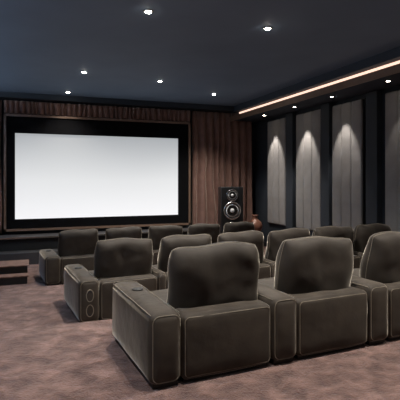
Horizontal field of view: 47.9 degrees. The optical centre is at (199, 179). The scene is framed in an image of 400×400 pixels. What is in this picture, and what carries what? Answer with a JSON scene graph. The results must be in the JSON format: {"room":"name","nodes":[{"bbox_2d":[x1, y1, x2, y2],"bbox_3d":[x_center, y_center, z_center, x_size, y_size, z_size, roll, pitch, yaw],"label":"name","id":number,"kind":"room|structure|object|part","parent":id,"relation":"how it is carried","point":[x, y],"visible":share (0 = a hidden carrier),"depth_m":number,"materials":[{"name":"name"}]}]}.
{"room":"home theater","nodes":[
{"label":"home theater","id":0,"kind":"room"},
{"bbox_2d":[0,100,252,234],"bbox_3d":[-2.890,-0.025,13.447,10.300,4.650,0.200,0,0,-21],"label":"wall","id":1,"kind":"structure","parent":0,"point":[2,110],"depth_m":12.68,"materials":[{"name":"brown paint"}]},
{"bbox_2d":[4,113,190,231],"bbox_3d":[-2.814,-0.200,13.106,5.320,3.180,0.190,0,0,-21],"label":"projection screen","id":2,"kind":"object","parent":1,"relation":"attached to","point":[61,172],"visible":1,"depth_m":12.99,"materials":[{"name":"grey"}]},
{"bbox_2d":[0,0,399,105],"bbox_3d":[-0.203,-2.425,6.337,10.300,0.150,15.400,0,0,-21],"label":"ceiling","id":3,"kind":"structure","parent":0,"point":[199,49],"depth_m":7.86,"materials":[{"name":"blue paint"}]},
{"bbox_2d":[0,91,233,112],"bbox_3d":[-2.766,-2.275,13.119,9.800,0.150,0.460,0,0,-21],"label":"rail","id":4,"kind":"object","parent":3,"relation":"attached to","point":[15,96],"visible":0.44,"depth_m":13.03,"materials":[{"name":"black paint"}]},
{"bbox_2d":[0,100,1,233],"bbox_3d":[-6.312,-0.362,11.752,2.100,3.606,0.246,0,0,-21],"label":"stage curtain","id":5,"kind":"object","parent":4,"relation":"hanging from","point":[0,100],"visible":1,"depth_m":12.11,"materials":[{"name":"brown fabric"}]},
{"bbox_2d":[4,100,189,121],"bbox_3d":[-2.791,-1.987,13.080,5.346,0.355,0.162,0,0,-21],"label":"valance curtain","id":6,"kind":"object","parent":4,"relation":"hanging from","point":[10,106],"visible":1,"depth_m":12.96,"materials":[{"name":"brown fabric"}]},
{"bbox_2d":[192,111,252,224],"bbox_3d":[0.754,-0.042,14.427,2.090,4.246,0.243,0,0,-21],"label":"wood wall panel","id":7,"kind":"object","parent":4,"relation":"hanging from","point":[221,148],"visible":0.67,"depth_m":14.34,"materials":[{"name":"brown wood"}]},
{"bbox_2d":[143,9,153,13],"bbox_3d":[-0.719,-2.336,6.260,0.148,0.028,0.148,0,0,-21],"label":"recessed light","id":8,"kind":"object","parent":3,"relation":"in","point":[148,11],"depth_m":6.23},
{"bbox_2d":[229,46,399,122],"bbox_3d":[3.971,-2.115,7.915,0.975,0.470,15.000,0,0,-21],"label":"soffit","id":9,"kind":"structure","parent":3,"relation":"attached to","point":[370,74],"depth_m":10.03,"materials":[{"name":"paint"}]},
{"bbox_2d":[0,246,399,399],"bbox_3d":[-0.203,1.950,6.337,9.900,0.700,15.000,0,0,-21],"label":"floor","id":10,"kind":"structure","parent":0,"point":[46,353],"depth_m":3.80,"materials":[{"name":"brown carpet"}]},
{"bbox_2d":[0,259,28,285],"bbox_3d":[-4.979,1.935,9.076,2.860,0.330,1.000,0,0,-21],"label":"carpeted stairs","id":11,"kind":"structure","parent":10,"relation":"on","point":[12,272],"depth_m":9.25,"materials":[{"name":"carpet"}]},
{"bbox_2d":[39,229,97,285],"bbox_3d":[-2.793,1.565,9.608,1.141,1.071,1.185,0,0,-26],"label":"armchair","id":12,"kind":"object","parent":10,"relation":"on","point":[75,246],"visible":0.82,"depth_m":9.19,"materials":[{"name":"beige fabric"}]},
{"bbox_3d":[-3.159,1.796,9.429,0.319,0.578,1.176,0,0,-26],"label":"arm","id":13,"kind":"part","parent":12,"relation":"part of","materials":[{"name":"beige fabric"}]},
{"bbox_3d":[-2.471,1.816,9.271,0.827,0.541,0.280,0,0,-26],"label":"panel","id":14,"kind":"part","parent":12,"relation":"part of","materials":[{"name":"beige fabric"}]},
{"bbox_2d":[58,229,97,256],"bbox_3d":[-2.539,1.345,9.410,0.832,0.634,0.376,-1,10,-23],"label":"cushion","id":15,"kind":"object","parent":12,"relation":"on","point":[73,242],"depth_m":9.25,"materials":[{"name":"beige fabric"}]},
{"bbox_2d":[0,228,187,263],"bbox_3d":[-3.558,1.778,11.991,7.600,0.645,1.050,0,0,-21],"label":"stage","id":16,"kind":"object","parent":10,"relation":"on","point":[21,246],"visible":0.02,"depth_m":11.51,"materials":[{"name":"paint"}]},
{"bbox_2d":[64,238,156,322],"bbox_3d":[-1.311,1.323,6.452,1.093,1.054,1.278,0,0,-26],"label":"armchair","id":17,"kind":"object","parent":10,"relation":"on","point":[88,294],"visible":0.84,"depth_m":6.00,"materials":[{"name":"beige fabric"}]},
{"bbox_3d":[-1.670,1.546,6.278,0.289,0.579,1.270,0,0,-26],"label":"arm","id":18,"kind":"part","parent":17,"relation":"part of","materials":[{"name":"beige fabric"}]},
{"bbox_2d":[86,290,93,316],"bbox_3d":[-1.396,1.565,5.710,0.102,0.352,0.020,0,0,-21],"label":"vent","id":19,"kind":"object","parent":17,"relation":"attached to","point":[89,293],"depth_m":5.71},
{"bbox_2d":[94,238,152,278],"bbox_3d":[-1.050,1.104,6.211,0.819,0.615,0.398,1,10,-23],"label":"cushion","id":20,"kind":"object","parent":17,"relation":"on","point":[117,257],"depth_m":6.07,"materials":[{"name":"beige fabric"}]},
{"bbox_3d":[-0.983,1.566,6.072,0.812,0.542,0.278,0,0,-26],"label":"panel","id":21,"kind":"part","parent":17,"relation":"part of","materials":[{"name":"beige fabric"}]},
{"bbox_2d":[105,226,141,239],"bbox_3d":[-1.856,1.561,10.056,1.006,1.078,1.177,0,0,-26],"label":"armchair","id":22,"kind":"object","parent":10,"relation":"on","point":[133,231],"visible":0.18,"depth_m":9.69,"materials":[{"name":"beige fabric"}]},
{"bbox_2d":[148,225,182,264],"bbox_3d":[-0.989,1.565,10.477,1.012,1.071,1.192,0,0,-26],"label":"armchair","id":23,"kind":"object","parent":10,"relation":"on","point":[156,233],"visible":0.25,"depth_m":10.03,"materials":[{"name":"beige fabric"}]},
{"bbox_3d":[-0.726,1.813,10.112,0.821,0.543,0.281,0,0,-26],"label":"panel","id":24,"kind":"part","parent":23,"relation":"part of","materials":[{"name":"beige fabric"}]},
{"bbox_2d":[148,225,182,249],"bbox_3d":[-0.794,1.342,10.261,0.844,0.635,0.394,2,9,-27],"label":"cushion","id":25,"kind":"object","parent":23,"relation":"on","point":[156,233],"depth_m":10.05,"materials":[{"name":"beige fabric"}]},
{"bbox_2d":[152,234,211,289],"bbox_3d":[-0.417,1.323,6.888,0.971,1.053,1.276,0,0,-26],"label":"armchair","id":26,"kind":"object","parent":10,"relation":"on","point":[168,243],"visible":0.32,"depth_m":6.40,"materials":[{"name":"beige fabric"}]},
{"bbox_3d":[-0.774,1.546,6.711,0.160,0.577,1.265,0,0,-26],"label":"arm","id":27,"kind":"part","parent":26,"relation":"part of","materials":[{"name":"beige fabric"}]},
{"bbox_3d":[-0.147,1.563,6.476,0.811,0.543,0.281,0,0,-26],"label":"panel","id":28,"kind":"part","parent":26,"relation":"part of","materials":[{"name":"beige fabric"}]},
{"bbox_2d":[158,234,211,271],"bbox_3d":[-0.212,1.104,6.616,0.822,0.614,0.376,0,10,-25],"label":"cushion","id":29,"kind":"object","parent":26,"relation":"on","point":[168,243],"depth_m":6.43,"materials":[{"name":"beige fabric"}]},
{"bbox_2d":[112,241,269,389],"bbox_3d":[-0.131,1.071,4.176,1.129,1.057,1.273,0,0,-25],"label":"armchair","id":30,"kind":"object","parent":10,"relation":"on","point":[210,320],"visible":1,"depth_m":3.70,"materials":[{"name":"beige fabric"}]},
{"bbox_3d":[-0.511,1.296,3.999,0.289,0.578,1.269,0,0,-25],"label":"arm","id":31,"kind":"part","parent":30,"relation":"part of","materials":[{"name":"beige fabric"}]},
{"bbox_2d":[150,289,167,302],"bbox_3d":[-0.081,1.241,4.377,0.861,0.244,0.937,0,0,-25],"label":"seat cushion","id":32,"kind":"object","parent":30,"relation":"on","point":[162,294],"depth_m":4.44,"materials":[{"name":"beige fabric"}]},
{"bbox_2d":[167,241,258,309],"bbox_3d":[0.119,0.852,3.944,0.840,0.614,0.398,-2,11,-22],"label":"cushion","id":33,"kind":"object","parent":30,"relation":"on","point":[227,272],"depth_m":3.77,"materials":[{"name":"beige fabric"}]},
{"bbox_3d":[0.188,1.313,3.789,0.851,0.543,0.281,0,0,-25],"label":"panel","id":34,"kind":"part","parent":30,"relation":"part of","materials":[{"name":"beige fabric"}]},
{"bbox_2d":[188,223,219,242],"bbox_3d":[-0.112,1.563,10.897,1.005,1.074,1.180,0,0,-26],"label":"armchair","id":35,"kind":"object","parent":10,"relation":"on","point":[213,230],"visible":0.18,"depth_m":10.54,"materials":[{"name":"beige fabric"}]},
{"bbox_2d":[218,187,242,234],"bbox_3d":[0.902,1.150,13.316,0.720,1.900,0.554,0,0,-9],"label":"floor speaker","id":36,"kind":"object","parent":10,"relation":"on","point":[230,199],"visible":0.62,"depth_m":13.07,"materials":[{"name":"metal"}]},
{"bbox_2d":[224,202,240,219],"bbox_3d":[0.941,0.890,13.062,0.520,0.520,0.028,0,0,-9],"label":"cone","id":37,"kind":"object","parent":36,"relation":"on","point":[232,210],"depth_m":13.06,"materials":[{"name":"metal"}]},
{"bbox_2d":[227,189,237,200],"bbox_3d":[0.941,0.440,13.062,0.343,0.343,0.028,0,0,-9],"label":"cone","id":38,"kind":"object","parent":36,"relation":"on","point":[232,194],"depth_m":13.06,"materials":[{"name":"metal"}]},
{"bbox_2d":[223,221,263,253],"bbox_3d":[0.835,1.563,11.351,1.160,1.073,1.177,0,0,-26],"label":"armchair","id":39,"kind":"object","parent":10,"relation":"on","point":[237,226],"visible":0.12,"depth_m":10.95,"materials":[{"name":"beige fabric"}]},
{"bbox_2d":[223,221,254,232],"bbox_3d":[0.951,1.341,11.108,0.830,0.634,0.399,0,10,-24],"label":"cushion","id":40,"kind":"object","parent":39,"relation":"on","point":[237,226],"depth_m":10.94,"materials":[{"name":"beige fabric"}]},
{"bbox_2d":[217,230,270,278],"bbox_3d":[0.427,1.322,7.289,0.964,1.055,1.270,0,0,-26],"label":"armchair","id":41,"kind":"object","parent":10,"relation":"on","point":[255,237],"visible":0.18,"depth_m":6.91,"materials":[{"name":"beige fabric"}]},
{"bbox_2d":[217,230,263,262],"bbox_3d":[0.620,1.103,7.031,0.828,0.613,0.386,-1,10,-27],"label":"cushion","id":42,"kind":"object","parent":41,"relation":"on","point":[255,237],"depth_m":6.93,"materials":[{"name":"beige fabric"}]},
{"bbox_3d":[0.693,1.565,6.881,0.816,0.541,0.282,0,0,-26],"label":"panel","id":43,"kind":"part","parent":41,"relation":"part of","materials":[{"name":"beige fabric"}]},
{"bbox_2d":[263,228,309,277],"bbox_3d":[1.264,1.322,7.696,0.983,1.056,1.282,0,0,-26],"label":"armchair","id":44,"kind":"object","parent":10,"relation":"on","point":[275,238],"visible":0.23,"depth_m":7.20,"materials":[{"name":"beige fabric"}]},
{"bbox_3d":[0.902,1.545,7.516,0.162,0.577,1.269,0,0,-26],"label":"arm","id":45,"kind":"part","parent":44,"relation":"part of","materials":[{"name":"beige fabric"}]},
{"bbox_2d":[264,228,309,261],"bbox_3d":[1.460,1.102,7.431,0.834,0.615,0.394,-2,11,-28],"label":"cushion","id":46,"kind":"object","parent":44,"relation":"on","point":[275,238],"depth_m":7.22,"materials":[{"name":"beige fabric"}]},
{"bbox_2d":[258,236,366,364],"bbox_3d":[0.869,1.073,4.639,1.147,1.054,1.284,0,0,-25],"label":"armchair","id":47,"kind":"object","parent":10,"relation":"on","point":[315,310],"visible":0.86,"depth_m":4.15,"materials":[{"name":"beige fabric"}]},
{"bbox_2d":[258,277,273,287],"bbox_3d":[0.918,1.244,4.839,0.873,0.244,0.932,0,0,-25],"label":"seat cushion","id":48,"kind":"object","parent":47,"relation":"on","point":[269,282],"depth_m":4.99,"materials":[{"name":"beige fabric"}]},
{"bbox_3d":[0.488,1.296,4.458,0.289,0.579,1.270,0,0,-25],"label":"arm","id":49,"kind":"part","parent":47,"relation":"part of","materials":[{"name":"beige fabric"}]},
{"bbox_2d":[274,236,353,293],"bbox_3d":[1.126,0.854,4.389,0.839,0.615,0.398,2,9,-24],"label":"cushion","id":50,"kind":"object","parent":47,"relation":"on","point":[310,264],"depth_m":4.22,"materials":[{"name":"beige fabric"}]},
{"bbox_3d":[1.189,1.315,4.251,0.856,0.541,0.282,0,0,-25],"label":"panel","id":51,"kind":"part","parent":47,"relation":"part of","materials":[{"name":"beige fabric"}]},
{"bbox_2d":[312,226,353,243],"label":"armchair","id":52,"kind":"object","parent":10,"relation":"on","point":[336,232],"depth_m":7.68,"materials":[{"name":"beige fabric"}]},
{"bbox_2d":[312,226,353,243],"bbox_3d":[2.295,1.101,7.842,0.833,0.615,0.379,2,9,-24],"label":"cushion","id":53,"kind":"object","parent":52,"relation":"on","point":[326,231],"depth_m":7.68,"materials":[{"name":"beige fabric"}]},
{"bbox_2d":[353,255,360,268],"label":"armchair","id":54,"kind":"object","parent":10,"relation":"on","point":[357,260],"depth_m":7.70,"materials":[{"name":"beige fabric"}]},
{"bbox_3d":[2.369,1.566,7.685,0.812,0.542,0.278,0,0,-26],"label":"panel","id":55,"kind":"part","parent":54,"relation":"part of","materials":[{"name":"beige fabric"}]},
{"bbox_2d":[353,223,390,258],"bbox_3d":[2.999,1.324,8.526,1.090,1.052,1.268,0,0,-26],"label":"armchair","id":56,"kind":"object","parent":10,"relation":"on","point":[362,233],"visible":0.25,"depth_m":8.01,"materials":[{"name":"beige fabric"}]},
{"bbox_3d":[2.580,1.546,8.325,0.160,0.577,1.268,0,0,-26],"label":"arm","id":57,"kind":"part","parent":56,"relation":"part of","materials":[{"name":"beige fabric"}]},
{"bbox_2d":[350,231,399,345],"bbox_3d":[1.868,1.072,5.098,1.140,1.055,1.274,0,0,-25],"label":"armchair","id":58,"kind":"object","parent":10,"relation":"on","point":[378,274],"visible":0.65,"depth_m":4.51,"materials":[{"name":"beige fabric"}]},
{"bbox_2d":[352,268,359,276],"bbox_3d":[1.918,1.241,5.299,0.871,0.247,0.934,0,0,-25],"label":"seat cushion","id":59,"kind":"object","parent":58,"relation":"on","point":[355,271],"depth_m":5.46,"materials":[{"name":"beige fabric"}]},
{"bbox_3d":[1.487,1.296,4.918,0.289,0.578,1.266,0,0,-25],"label":"arm","id":60,"kind":"part","parent":58,"relation":"part of","materials":[{"name":"beige fabric"}]},
{"bbox_2d":[359,231,399,282],"bbox_3d":[2.125,0.854,4.849,0.842,0.614,0.376,1,10,-26],"label":"cushion","id":61,"kind":"object","parent":58,"relation":"on","point":[380,261],"depth_m":4.61,"materials":[{"name":"beige fabric"}]},
{"bbox_3d":[2.190,1.316,4.709,0.858,0.541,0.280,0,0,-25],"label":"panel","id":62,"kind":"part","parent":58,"relation":"part of","materials":[{"name":"beige fabric"}]},
{"bbox_3d":[1.686,1.856,13.786,0.500,0.491,0.500,0,0,-21],"label":"side table","id":63,"kind":"object","parent":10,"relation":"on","visible":0},
{"bbox_2d":[249,215,262,230],"bbox_3d":[1.686,1.338,13.786,0.460,0.540,0.460,0,0,-21],"label":"vase","id":64,"kind":"object","parent":63,"relation":"on","point":[258,225],"visible":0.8,"depth_m":13.64,"materials":[{"name":"ceramic"}]},
{"bbox_2d":[253,85,399,241],"bbox_3d":[4.521,-0.025,8.122,0.200,4.650,15.000,0,0,-21],"label":"wall","id":65,"kind":"structure","parent":0,"point":[260,128],"depth_m":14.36,"materials":[{"name":"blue paint"}]},
{"bbox_2d":[286,112,295,228],"bbox_3d":[2.586,0.100,12.763,0.140,4.000,0.340,0,0,-21],"label":"trim","id":66,"kind":"structure","parent":65,"relation":"attached to","point":[290,117],"depth_m":12.62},
{"bbox_2d":[321,103,333,226],"bbox_3d":[3.169,0.100,11.219,0.140,4.000,0.340,0,0,-21],"label":"trim","id":67,"kind":"structure","parent":65,"relation":"attached to","point":[326,109],"depth_m":11.13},
{"bbox_2d":[333,98,365,224],"bbox_3d":[3.485,-0.240,10.537,0.030,3.180,1.110,0,0,-21],"label":"backing","id":68,"kind":"object","parent":65,"relation":"attached to","point":[363,99],"visible":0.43,"depth_m":10.02,"materials":[{"name":"black"}]},
{"bbox_2d":[332,104,341,226],"bbox_3d":[3.315,-0.240,10.847,0.086,3.136,0.358,0,0,-21],"label":"fabric section","id":69,"kind":"object","parent":68,"relation":"attached to","point":[337,109],"visible":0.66,"depth_m":10.79,"materials":[{"name":"grey fabric"}]},
{"bbox_2d":[342,102,351,226],"bbox_3d":[3.439,-0.240,10.520,0.086,3.136,0.358,0,0,-21],"label":"fabric section","id":70,"kind":"object","parent":68,"relation":"attached to","point":[346,107],"visible":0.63,"depth_m":10.47,"materials":[{"name":"grey fabric"}]},
{"bbox_2d":[351,99,362,230],"bbox_3d":[3.562,-0.240,10.192,0.086,3.136,0.358,0,0,-21],"label":"fabric section","id":71,"kind":"object","parent":68,"relation":"attached to","point":[357,106],"visible":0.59,"depth_m":10.13,"materials":[{"name":"grey fabric"}]},
{"bbox_2d":[366,90,381,224],"bbox_3d":[3.743,-0.025,9.699,0.140,3.750,0.340,0,0,-21],"label":"trim","id":72,"kind":"structure","parent":65,"relation":"attached to","point":[374,98],"depth_m":9.58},
{"bbox_3d":[2.354,-0.240,13.531,0.030,3.180,1.110,0,0,-21],"label":"backing","id":73,"kind":"object","parent":65,"relation":"attached to","visible":0},
{"bbox_2d":[268,121,272,222],"bbox_3d":[2.184,-0.240,13.840,0.086,3.136,0.358,0,0,-21],"label":"fabric section","id":74,"kind":"object","parent":73,"relation":"attached to","point":[270,124],"visible":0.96,"depth_m":13.79,"materials":[{"name":"grey fabric"}]},
{"bbox_2d":[273,119,279,223],"bbox_3d":[2.308,-0.240,13.513,0.086,3.136,0.358,0,0,-21],"label":"fabric section","id":75,"kind":"object","parent":73,"relation":"attached to","point":[275,122],"visible":0.96,"depth_m":13.46,"materials":[{"name":"grey fabric"}]},
{"bbox_2d":[279,118,285,225],"bbox_3d":[2.431,-0.240,13.186,0.086,3.136,0.358,0,0,-21],"label":"fabric section","id":76,"kind":"object","parent":73,"relation":"attached to","point":[282,122],"visible":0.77,"depth_m":13.13,"materials":[{"name":"grey fabric"}]},
{"bbox_3d":[2.937,-0.240,11.987,0.030,3.180,1.210,0,0,-21],"label":"backing","id":77,"kind":"object","parent":65,"relation":"attached to","visible":0},
{"bbox_2d":[296,113,303,227],"bbox_3d":[2.755,-0.240,12.328,0.086,3.136,0.391,0,0,-21],"label":"fabric section","id":78,"kind":"object","parent":77,"relation":"attached to","point":[300,117],"visible":0.81,"depth_m":12.27,"materials":[{"name":"grey fabric"}]},
{"bbox_2d":[304,111,312,229],"bbox_3d":[2.891,-0.240,11.970,0.086,3.136,0.391,0,0,-21],"label":"fabric section","id":79,"kind":"object","parent":77,"relation":"attached to","point":[307,116],"visible":0.87,"depth_m":11.91,"materials":[{"name":"grey fabric"}]},
{"bbox_2d":[312,109,320,230],"bbox_3d":[3.026,-0.240,11.611,0.086,3.136,0.391,0,0,-21],"label":"fabric section","id":80,"kind":"object","parent":77,"relation":"attached to","point":[316,115],"visible":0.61,"depth_m":11.57,"materials":[{"name":"grey fabric"}]},
{"bbox_3d":[4.104,-0.240,8.900,0.030,3.180,1.110,0,0,-21],"label":"backing","id":81,"kind":"object","parent":65,"relation":"attached to","visible":0},
{"bbox_2d":[385,91,397,231],"bbox_3d":[3.933,-0.240,9.210,0.086,3.136,0.358,0,0,-21],"label":"fabric section","id":82,"kind":"object","parent":81,"relation":"attached to","point":[391,98],"visible":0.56,"depth_m":9.17,"materials":[{"name":"grey fabric"}]},
{"bbox_2d":[398,90,399,231],"bbox_3d":[4.057,-0.240,8.883,0.086,3.136,0.358,0,0,-21],"label":"fabric section","id":83,"kind":"object","parent":81,"relation":"attached to","point":[399,90],"visible":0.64,"depth_m":8.99,"materials":[{"name":"grey fabric"}]}
]}

